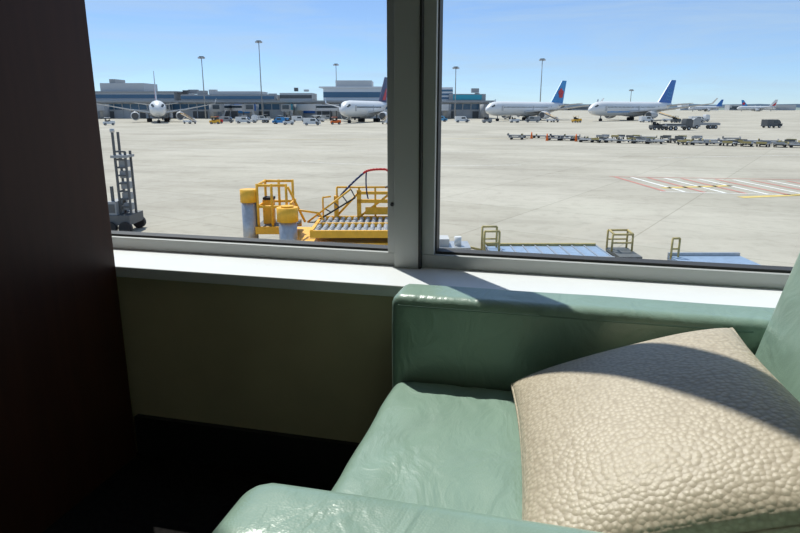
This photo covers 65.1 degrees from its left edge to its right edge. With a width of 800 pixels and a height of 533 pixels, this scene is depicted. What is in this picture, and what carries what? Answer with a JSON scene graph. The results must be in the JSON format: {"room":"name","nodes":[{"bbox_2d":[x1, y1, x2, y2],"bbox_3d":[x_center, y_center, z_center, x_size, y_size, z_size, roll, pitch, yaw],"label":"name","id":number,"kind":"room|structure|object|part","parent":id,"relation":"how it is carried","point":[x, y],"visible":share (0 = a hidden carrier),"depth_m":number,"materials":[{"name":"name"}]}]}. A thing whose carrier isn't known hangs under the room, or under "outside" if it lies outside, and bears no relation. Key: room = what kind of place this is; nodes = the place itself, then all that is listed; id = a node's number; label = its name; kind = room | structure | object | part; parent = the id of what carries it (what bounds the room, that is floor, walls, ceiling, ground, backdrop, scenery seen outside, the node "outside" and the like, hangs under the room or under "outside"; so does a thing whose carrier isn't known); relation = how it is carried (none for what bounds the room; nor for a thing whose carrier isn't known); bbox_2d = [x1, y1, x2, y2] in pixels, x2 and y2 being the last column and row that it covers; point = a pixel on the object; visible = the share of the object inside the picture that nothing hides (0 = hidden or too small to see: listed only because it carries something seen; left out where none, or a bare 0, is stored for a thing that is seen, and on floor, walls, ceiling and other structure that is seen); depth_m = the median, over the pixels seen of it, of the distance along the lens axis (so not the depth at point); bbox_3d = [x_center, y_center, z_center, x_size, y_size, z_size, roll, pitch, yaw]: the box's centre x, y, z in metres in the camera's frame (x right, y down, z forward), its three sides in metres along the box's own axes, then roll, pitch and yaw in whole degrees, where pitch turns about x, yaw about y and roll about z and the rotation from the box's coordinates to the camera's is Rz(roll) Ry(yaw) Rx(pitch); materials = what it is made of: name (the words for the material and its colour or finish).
{"room":"airport terminal","nodes":[
{"label":"airport terminal","id":0,"kind":"room"},
{"bbox_2d":[42,452,334,532],"bbox_3d":[-0.404,1.609,-1.264,8.000,0.200,6.660,4,15,14],"label":"floor","id":1,"kind":"structure","parent":0,"point":[147,494],"depth_m":1.90,"materials":[{"name":"grey carpet"}]},
{"bbox_2d":[0,0,136,532],"bbox_3d":[-1.345,-1.145,0.611,0.368,4.220,2.243,3,15,14],"label":"wall partition","id":2,"kind":"structure","parent":1,"relation":"on","point":[66,419],"depth_m":1.73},
{"bbox_2d":[113,248,782,307],"bbox_3d":[1.302,0.119,1.579,6.200,0.035,0.255,3,15,14],"label":"sill","id":3,"kind":"structure","parent":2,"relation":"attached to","point":[308,275],"depth_m":1.85,"materials":[{"name":"white paint"}]},
{"bbox_2d":[212,252,799,532],"bbox_3d":[0.442,0.407,1.124,1.176,0.959,1.127,4,15,14],"label":"armchair","id":4,"kind":"object","parent":1,"relation":"on","point":[441,453],"visible":0.58,"depth_m":1.41,"materials":[{"name":"green leather"}]},
{"bbox_3d":[0.298,0.610,0.705,1.072,0.612,0.172,3,15,14],"label":"arm","id":5,"kind":"part","parent":4,"relation":"part of","materials":[{"name":"green leather"}]},
{"bbox_2d":[331,382,521,519],"bbox_3d":[0.342,0.490,1.175,0.950,0.192,0.838,3,15,14],"label":"seat cushion","id":6,"kind":"object","parent":4,"relation":"on","point":[450,445],"depth_m":1.27,"materials":[{"name":"green leather"}]},
{"bbox_2d":[511,327,799,532],"bbox_3d":[0.452,0.293,1.133,0.478,0.237,0.654,2,14,8],"label":"throw pillow","id":7,"kind":"object","parent":4,"relation":"on","point":[687,432],"visible":1,"depth_m":0.98,"materials":[{"name":"beige leather"}]},
{"bbox_2d":[755,252,799,401],"bbox_3d":[0.792,0.219,0.991,0.173,0.532,0.832,16,17,10],"label":"cushion","id":8,"kind":"object","parent":4,"relation":"on","point":[777,340],"depth_m":1.28,"materials":[{"name":"green leather"}]},
{"bbox_2d":[117,277,393,451],"bbox_3d":[0.443,0.470,1.953,8.000,0.830,0.335,3,15,14],"label":"wall","id":9,"kind":"structure","parent":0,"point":[290,361],"depth_m":1.96,"materials":[{"name":"paint"}]},
{"bbox_2d":[390,0,423,268],"bbox_3d":[0.028,-1.674,1.590,0.102,3.435,0.118,3,15,14],"label":"trim mullion","id":10,"kind":"object","parent":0,"point":[408,14],"depth_m":1.85,"materials":[{"name":"grey metal"}]},
{"bbox_3d":[0.448,2.638,2.519,8.000,3.650,0.300,3,15,14],"label":"wall","id":11,"kind":"structure","parent":0,"visible":0},
{"bbox_2d":[134,414,359,483],"bbox_3d":[1.696,0.730,1.508,5.330,0.145,0.020,4,15,14],"label":"baseboard","id":12,"kind":"structure","parent":11,"relation":"attached to","point":[316,459],"depth_m":2.03,"materials":[{"name":"black"}]},
{"bbox_2d":[111,0,394,265],"bbox_3d":[-0.789,-1.726,1.797,1.622,3.435,0.090,4,15,14],"label":"frame","id":13,"kind":"object","parent":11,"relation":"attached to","point":[182,243],"visible":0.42,"depth_m":2.06,"materials":[{"name":"metal"}]},
{"bbox_2d":[422,0,792,288],"bbox_3d":[1.192,-1.605,1.318,2.295,3.435,0.090,4,15,14],"label":"frame","id":14,"kind":"object","parent":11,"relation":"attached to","point":[690,272],"visible":1,"depth_m":1.84,"materials":[{"name":"metal"}]},
{"label":"outside","id":15,"kind":"structure","parent":0,"visible":0},
{"bbox_2d":[98,110,799,266],"bbox_3d":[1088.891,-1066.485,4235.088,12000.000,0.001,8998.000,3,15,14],"label":"apron","id":16,"kind":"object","parent":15,"point":[535,190],"depth_m":47.79,"materials":[{"name":"concrete"}]},
{"bbox_2d":[97,104,109,118],"bbox_3d":[-144.114,-69.926,283.175,4.895,6.650,34.200,4,15,17],"label":"bridge","id":17,"kind":"structure","parent":16,"relation":"on","point":[104,111],"depth_m":295.36,"materials":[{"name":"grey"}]},
{"bbox_2d":[103,117,114,124],"bbox_3d":[-86.000,-42.852,185.145,3.200,2.250,1.670,-8,16,-28],"label":"tug","id":18,"kind":"object","parent":16,"relation":"on","point":[105,122],"visible":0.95,"depth_m":184.63,"materials":[{"name":"white metal"}]},
{"bbox_2d":[108,128,145,231],"bbox_3d":[-11.500,-3.542,25.820,1.088,4.200,1.640,0,14,0],"label":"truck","id":19,"kind":"object","parent":16,"relation":"on","point":[122,213],"visible":0.92,"depth_m":25.59,"materials":[{"name":"grey metal"}]},
{"bbox_2d":[97,71,215,122],"bbox_3d":[-88.464,-62.203,227.379,44.157,19.050,50.730,-5,15,-20],"label":"airplane","id":20,"kind":"object","parent":16,"relation":"on","point":[157,109],"visible":0.98,"depth_m":223.99,"materials":[{"name":"white metal"}]},
{"bbox_2d":[161,105,172,119],"bbox_3d":[-104.549,-69.140,280.068,4.895,6.650,46.200,-5,15,-19],"label":"bridge","id":21,"kind":"structure","parent":16,"relation":"on","point":[169,115],"depth_m":261.77,"materials":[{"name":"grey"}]},
{"bbox_2d":[180,113,196,123],"bbox_3d":[-68.369,-47.931,202.776,7.758,3.448,1.970,13,19,41],"label":"loader","id":22,"kind":"object","parent":16,"relation":"on","point":[190,120],"visible":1,"depth_m":201.91,"materials":[{"name":"white metal"}]},
{"bbox_2d":[198,56,206,118],"bbox_3d":[-89.200,-81.045,284.822,3.100,27.400,3.035,0,14,0],"label":"mast","id":23,"kind":"object","parent":16,"relation":"on","point":[199,57],"visible":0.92,"depth_m":284.15,"materials":[{"name":"grey metal"}]},
{"bbox_2d":[209,118,219,123],"bbox_3d":[-59.000,-46.531,199.687,3.200,2.250,1.670,-1,14,-6],"label":"tug","id":24,"kind":"object","parent":16,"relation":"on","point":[212,121],"visible":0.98,"depth_m":199.07,"materials":[{"name":"yellow metal"}]},
{"bbox_2d":[219,116,233,122],"bbox_3d":[-59.975,-50.630,216.188,5.050,2.100,1.970,-1,14,-6],"label":"van","id":25,"kind":"object","parent":16,"relation":"on","point":[225,118],"visible":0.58,"depth_m":215.41,"materials":[{"name":"white metal"}]},
{"bbox_2d":[209,104,254,118],"bbox_3d":[-74.727,-68.272,276.635,4.895,6.650,54.200,-9,17,-30],"label":"bridge","id":26,"kind":"structure","parent":16,"relation":"on","point":[241,107],"depth_m":262.63,"materials":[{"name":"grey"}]},
{"bbox_2d":[212,104,258,118],"bbox_3d":[-72.260,-69.122,279.996,4.895,6.650,40.200,3,14,11],"label":"bridge","id":27,"kind":"structure","parent":16,"relation":"on","point":[223,108],"depth_m":265.21,"materials":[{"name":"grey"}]},
{"bbox_2d":[235,117,251,122],"bbox_3d":[-51.975,-48.667,208.430,5.050,2.100,1.970,0,14,0],"label":"van","id":28,"kind":"object","parent":16,"relation":"on","point":[237,119],"visible":0.94,"depth_m":207.56,"materials":[{"name":"white metal"}]},
{"bbox_2d":[255,40,262,115],"bbox_3d":[-63.300,-84.587,284.957,3.100,34.200,3.035,0,14,0],"label":"mast","id":29,"kind":"object","parent":16,"relation":"on","point":[256,41],"visible":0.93,"depth_m":284.25,"materials":[{"name":"grey metal"}]},
{"bbox_2d":[251,115,270,122],"bbox_3d":[-47.930,-50.871,216.122,6.260,2.600,2.170,1,14,2],"label":"flatbed truck","id":30,"kind":"object","parent":16,"relation":"on","point":[254,118],"visible":1,"depth_m":215.30,"materials":[{"name":"white metal"}]},
{"bbox_2d":[272,117,288,123],"bbox_3d":[-38.025,-46.460,199.709,5.050,2.100,1.970,2,14,8],"label":"van","id":31,"kind":"object","parent":16,"relation":"on","point":[276,120],"visible":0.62,"depth_m":198.83,"materials":[{"name":"blue metal"}]},
{"bbox_2d":[281,104,293,116],"bbox_3d":[-50.411,-70.299,284.647,4.895,6.650,30.200,-1,14,-6],"label":"bridge","id":32,"kind":"structure","parent":16,"relation":"on","point":[289,108],"depth_m":270.54,"materials":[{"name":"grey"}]},
{"bbox_2d":[283,117,293,124],"bbox_3d":[-34.000,-44.324,190.962,3.200,2.250,1.670,-4,15,-17],"label":"tug","id":33,"kind":"object","parent":16,"relation":"on","point":[285,122],"visible":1,"depth_m":190.33,"materials":[{"name":"white metal"}]},
{"bbox_2d":[95,79,494,118],"bbox_3d":[-63.500,-85.314,318.813,217.000,19.000,44.000,0,14,0],"label":"terminal building","id":34,"kind":"structure","parent":16,"relation":"on","point":[118,93],"depth_m":308.78,"materials":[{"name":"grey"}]},
{"bbox_2d":[291,116,303,121],"bbox_3d":[-37.548,-54.726,232.376,5.050,2.100,1.970,-1,14,-5],"label":"van","id":35,"kind":"object","parent":16,"relation":"on","point":[295,118],"visible":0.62,"depth_m":231.38,"materials":[{"name":"white metal"}]},
{"bbox_2d":[303,118,320,124],"bbox_3d":[-25.975,-42.780,185.166,5.050,2.100,1.970,-1,14,-6],"label":"van","id":36,"kind":"object","parent":16,"relation":"on","point":[306,121],"visible":0.94,"depth_m":184.20,"materials":[{"name":"white metal"}]},
{"bbox_2d":[240,168,387,244],"bbox_3d":[-2.230,-1.702,21.051,6.020,2.972,3.150,0,14,0],"label":"loader","id":37,"kind":"object","parent":16,"relation":"on","point":[359,229],"visible":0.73,"depth_m":20.65,"materials":[{"name":"yellow metal"}]},
{"bbox_2d":[294,104,350,120],"bbox_3d":[-34.722,-66.868,271.088,4.895,6.650,64.200,-7,16,-25],"label":"bridge","id":38,"kind":"structure","parent":16,"relation":"on","point":[298,108],"depth_m":271.43,"materials":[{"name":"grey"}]},
{"bbox_2d":[321,115,331,118],"bbox_3d":[-30.569,-62.356,262.532,5.050,2.100,1.970,-3,14,-10],"label":"van","id":39,"kind":"object","parent":16,"relation":"on","point":[322,116],"visible":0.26,"depth_m":261.48,"materials":[{"name":"white metal"}]},
{"bbox_2d":[330,117,340,123],"bbox_3d":[-20.000,-45.305,194.840,3.200,2.250,1.670,-3,14,-11],"label":"tug","id":40,"kind":"object","parent":16,"relation":"on","point":[333,121],"visible":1,"depth_m":194.22,"materials":[{"name":"orange metal"}]},
{"bbox_2d":[332,111,360,119],"bbox_3d":[-23.830,-68.799,278.718,4.895,6.650,44.200,-4,15,-17],"label":"bridge","id":41,"kind":"structure","parent":16,"relation":"on","point":[333,112],"depth_m":295.65,"materials":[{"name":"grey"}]},
{"bbox_2d":[325,77,386,122],"bbox_3d":[-12.048,-61.183,228.137,42.204,16.700,48.391,4,15,16],"label":"airplane","id":42,"kind":"object","parent":16,"relation":"on","point":[351,108],"visible":0.91,"depth_m":223.93,"materials":[{"name":"white metal"}]},
{"bbox_2d":[381,117,386,123],"bbox_3d":[-3.819,-47.226,199.992,1.970,3.448,7.758,5,15,21],"label":"loader","id":43,"kind":"object","parent":16,"relation":"on","point":[383,121],"visible":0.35,"depth_m":197.69,"materials":[{"name":"white metal"}]},
{"bbox_2d":[441,116,447,121],"bbox_3d":[15.025,-55.046,233.641,5.050,2.100,1.970,-3,14,-11],"label":"van","id":44,"kind":"object","parent":16,"relation":"on","point":[443,118],"visible":0.51,"depth_m":232.97,"materials":[{"name":"blue paint"}]},
{"bbox_2d":[442,104,450,118],"bbox_3d":[16.489,-69.521,281.570,4.895,6.650,38.200,5,15,19],"label":"bridge","id":45,"kind":"structure","parent":16,"relation":"on","point":[446,108],"depth_m":295.14,"materials":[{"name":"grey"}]},
{"bbox_2d":[452,66,458,118],"bbox_3d":[25.200,-78.912,285.361,3.100,23.000,3.035,0,14,0],"label":"mast","id":46,"kind":"object","parent":16,"relation":"on","point":[455,67],"visible":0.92,"depth_m":284.91,"materials":[{"name":"grey metal"}]},
{"bbox_2d":[439,235,480,249],"bbox_3d":[2.005,-0.655,21.341,1.510,0.800,1.260,0,14,0],"label":"cart","id":47,"kind":"object","parent":16,"relation":"on","point":[444,242],"visible":0.41,"depth_m":21.02,"materials":[{"name":"metal"}]},
{"bbox_2d":[455,116,469,121],"bbox_3d":[22.025,-52.101,222.005,5.050,2.100,1.970,-1,14,-6],"label":"van","id":48,"kind":"object","parent":16,"relation":"on","point":[457,118],"visible":0.95,"depth_m":221.03,"materials":[{"name":"white metal"}]},
{"bbox_2d":[482,116,491,122],"bbox_3d":[30.000,-50.702,216.167,3.200,2.250,1.670,-3,14,-11],"label":"tug","id":49,"kind":"object","parent":16,"relation":"on","point":[484,120],"visible":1,"depth_m":215.59,"materials":[{"name":"white metal"}]},
{"bbox_2d":[213,133,778,165],"bbox_3d":[36.919,-16.294,84.731,150.056,0.001,75.325,3,15,14],"label":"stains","id":50,"kind":"structure","parent":16,"relation":"on","point":[318,133],"depth_m":75.65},
{"bbox_2d":[480,104,519,118],"bbox_3d":[45.491,-71.129,287.928,4.895,6.650,26.200,-8,16,-28],"label":"bridge","id":51,"kind":"structure","parent":16,"relation":"on","point":[483,113],"depth_m":295.36,"materials":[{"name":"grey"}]},
{"bbox_2d":[509,117,519,122],"bbox_3d":[40.000,-51.438,219.076,3.200,2.250,1.670,-1,14,-6],"label":"tug","id":52,"kind":"object","parent":16,"relation":"on","point":[512,119],"visible":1,"depth_m":218.42,"materials":[{"name":"white metal"}]},
{"bbox_2d":[525,116,539,121],"bbox_3d":[46.975,-52.102,222.006,5.050,2.100,1.970,2,14,8],"label":"van","id":53,"kind":"object","parent":16,"relation":"on","point":[531,118],"visible":0.94,"depth_m":221.00,"materials":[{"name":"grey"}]},
{"bbox_2d":[539,58,545,101],"bbox_3d":[69.200,-87.320,307.990,3.100,28.200,3.035,0,14,0],"label":"mast","id":54,"kind":"object","parent":16,"relation":"on","point":[541,59],"visible":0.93,"depth_m":306.23,"materials":[{"name":"grey metal"}]},
{"bbox_2d":[485,81,603,120],"bbox_3d":[53.600,-69.271,260.100,52.306,16.700,60.490,13,19,41],"label":"airplane","id":55,"kind":"object","parent":16,"relation":"on","point":[506,109],"visible":0.91,"depth_m":254.62,"materials":[{"name":"white metal"}]},
{"bbox_2d":[481,226,613,256],"bbox_3d":[4.510,-0.497,19.628,3.820,1.335,2.000,0,14,0],"label":"loader","id":56,"kind":"object","parent":16,"relation":"on","point":[583,249],"visible":0.51,"depth_m":20.10,"materials":[{"name":"metal"}]},
{"bbox_2d":[544,112,559,121],"bbox_3d":[54.792,-53.847,226.156,1.970,3.448,7.758,-6,16,-24],"label":"loader","id":57,"kind":"object","parent":16,"relation":"on","point":[554,119],"visible":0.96,"depth_m":225.47,"materials":[{"name":"white metal"}]},
{"bbox_2d":[571,117,581,122],"bbox_3d":[62.000,-51.683,220.045,3.200,2.250,1.670,-6,15,-22],"label":"tug","id":58,"kind":"object","parent":16,"relation":"on","point":[575,119],"visible":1,"depth_m":219.49,"materials":[{"name":"yellow metal"}]},
{"bbox_2d":[606,229,641,258],"bbox_3d":[7.200,-0.535,20.185,0.800,1.135,1.560,0,14,0],"label":"cart","id":59,"kind":"object","parent":16,"relation":"on","point":[620,252],"visible":0.68,"depth_m":20.22,"materials":[{"name":"metal"}]},
{"bbox_2d":[638,116,653,121],"bbox_3d":[88.025,-52.593,223.946,5.050,2.100,1.970,-3,14,-11],"label":"van","id":60,"kind":"object","parent":16,"relation":"on","point":[641,118],"visible":0.89,"depth_m":223.00,"materials":[{"name":"white metal"}]},
{"bbox_2d":[588,80,717,120],"bbox_3d":[96.205,-68.394,256.634,62.253,16.700,53.778,-11,18,-38],"label":"airplane","id":61,"kind":"object","parent":16,"relation":"on","point":[609,109],"visible":0.94,"depth_m":250.97,"materials":[{"name":"white metal"}]},
{"bbox_2d":[507,132,799,147],"bbox_3d":[45.660,-18.925,92.932,56.095,1.100,35.264,0,14,0],"label":"cart","id":62,"kind":"object","parent":16,"relation":"on","point":[605,137],"visible":1,"depth_m":92.40,"materials":[{"name":"grey metal"}]},
{"bbox_2d":[649,120,664,129],"bbox_3d":[60.000,-33.040,146.367,3.200,2.250,1.670,-3,14,-11],"label":"tug","id":63,"kind":"object","parent":16,"relation":"on","point":[654,125],"visible":0.98,"depth_m":145.82,"materials":[{"name":"black metal"}]},
{"bbox_2d":[659,112,679,121],"bbox_3d":[99.631,-55.290,231.859,7.758,3.448,1.970,13,19,41],"label":"loader","id":64,"kind":"object","parent":16,"relation":"on","point":[664,120],"visible":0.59,"depth_m":232.28,"materials":[{"name":"white metal"}]},
{"bbox_2d":[670,116,680,122],"bbox_3d":[96.000,-51.192,218.106,3.200,2.250,1.670,-4,15,-17],"label":"tug","id":65,"kind":"object","parent":16,"relation":"on","point":[674,119],"visible":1,"depth_m":217.54,"materials":[{"name":"grey metal"}]},
{"bbox_2d":[662,119,692,129],"bbox_3d":[63.930,-32.717,144.379,6.260,2.600,2.170,-1,14,-6],"label":"flatbed truck","id":66,"kind":"object","parent":16,"relation":"on","point":[685,123],"visible":0.99,"depth_m":143.56,"materials":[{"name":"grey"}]},
{"bbox_2d":[560,103,795,109],"bbox_3d":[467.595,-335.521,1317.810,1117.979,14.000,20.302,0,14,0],"label":"buildings","id":67,"kind":"structure","parent":16,"relation":"on","point":[729,107],"depth_m":1308.92,"materials":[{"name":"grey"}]},
{"bbox_2d":[564,104,799,107],"bbox_3d":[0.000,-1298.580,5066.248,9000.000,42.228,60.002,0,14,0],"label":"hills","id":68,"kind":"structure","parent":16,"relation":"on","point":[723,105],"depth_m":5052.04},
{"bbox_2d":[688,116,704,121],"bbox_3d":[105.025,-52.101,222.005,5.050,2.100,1.970,-1,14,-6],"label":"van","id":69,"kind":"object","parent":16,"relation":"on","point":[690,117],"visible":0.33,"depth_m":221.03,"materials":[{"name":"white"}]},
{"bbox_2d":[609,176,799,197],"bbox_3d":[24.944,-5.096,40.473,21.233,0.001,11.963,3,15,14],"label":"ground markings","id":70,"kind":"object","parent":16,"relation":"on","point":[722,185],"depth_m":41.01,"materials":[{"name":"paint"}]},
{"bbox_2d":[692,118,719,128],"bbox_3d":[75.069,-35.169,154.070,6.260,2.600,2.170,2,14,8],"label":"flatbed truck","id":71,"kind":"object","parent":16,"relation":"on","point":[697,123],"visible":0.98,"depth_m":153.27,"materials":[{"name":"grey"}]},
{"bbox_2d":[703,114,709,121],"bbox_3d":[111.930,-55.285,233.568,6.260,2.600,2.170,-1,14,-6],"label":"box truck","id":72,"kind":"object","parent":16,"relation":"on","point":[706,117],"visible":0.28,"depth_m":232.85,"materials":[{"name":"white metal"}]},
{"bbox_2d":[688,100,726,110],"bbox_3d":[443.325,-233.279,908.252,58.719,16.700,50.828,-4,15,-15],"label":"airplane","id":73,"kind":"object","parent":16,"relation":"on","point":[719,105],"visible":0.93,"depth_m":905.67,"materials":[{"name":"white metal"}]},
{"bbox_2d":[667,237,759,264],"bbox_3d":[9.383,-0.155,18.580,2.235,1.185,1.800,0,14,0],"label":"loader","id":74,"kind":"object","parent":16,"relation":"on","point":[714,257],"visible":0.43,"depth_m":19.15,"materials":[{"name":"metal"}]},
{"bbox_2d":[737,100,777,110],"bbox_3d":[526.780,-237.480,924.853,54.541,16.700,47.339,3,14,11],"label":"airplane","id":75,"kind":"object","parent":16,"relation":"on","point":[772,105],"visible":0.98,"depth_m":922.74,"materials":[{"name":"white metal"}]},
{"bbox_2d":[742,100,775,110],"bbox_3d":[550.795,-247.366,963.922,49.494,16.700,43.125,3,15,12],"label":"airplane","id":76,"kind":"object","parent":16,"relation":"on","point":[743,101],"visible":0.23,"depth_m":966.56,"materials":[{"name":"white"}]},
{"bbox_2d":[761,119,782,127],"bbox_3d":[96.024,-36.894,161.904,5.050,2.100,1.970,-4,15,-17],"label":"truck","id":77,"kind":"object","parent":16,"relation":"on","point":[765,122],"visible":1,"depth_m":160.98,"materials":[{"name":"grey metal"}]}
]}

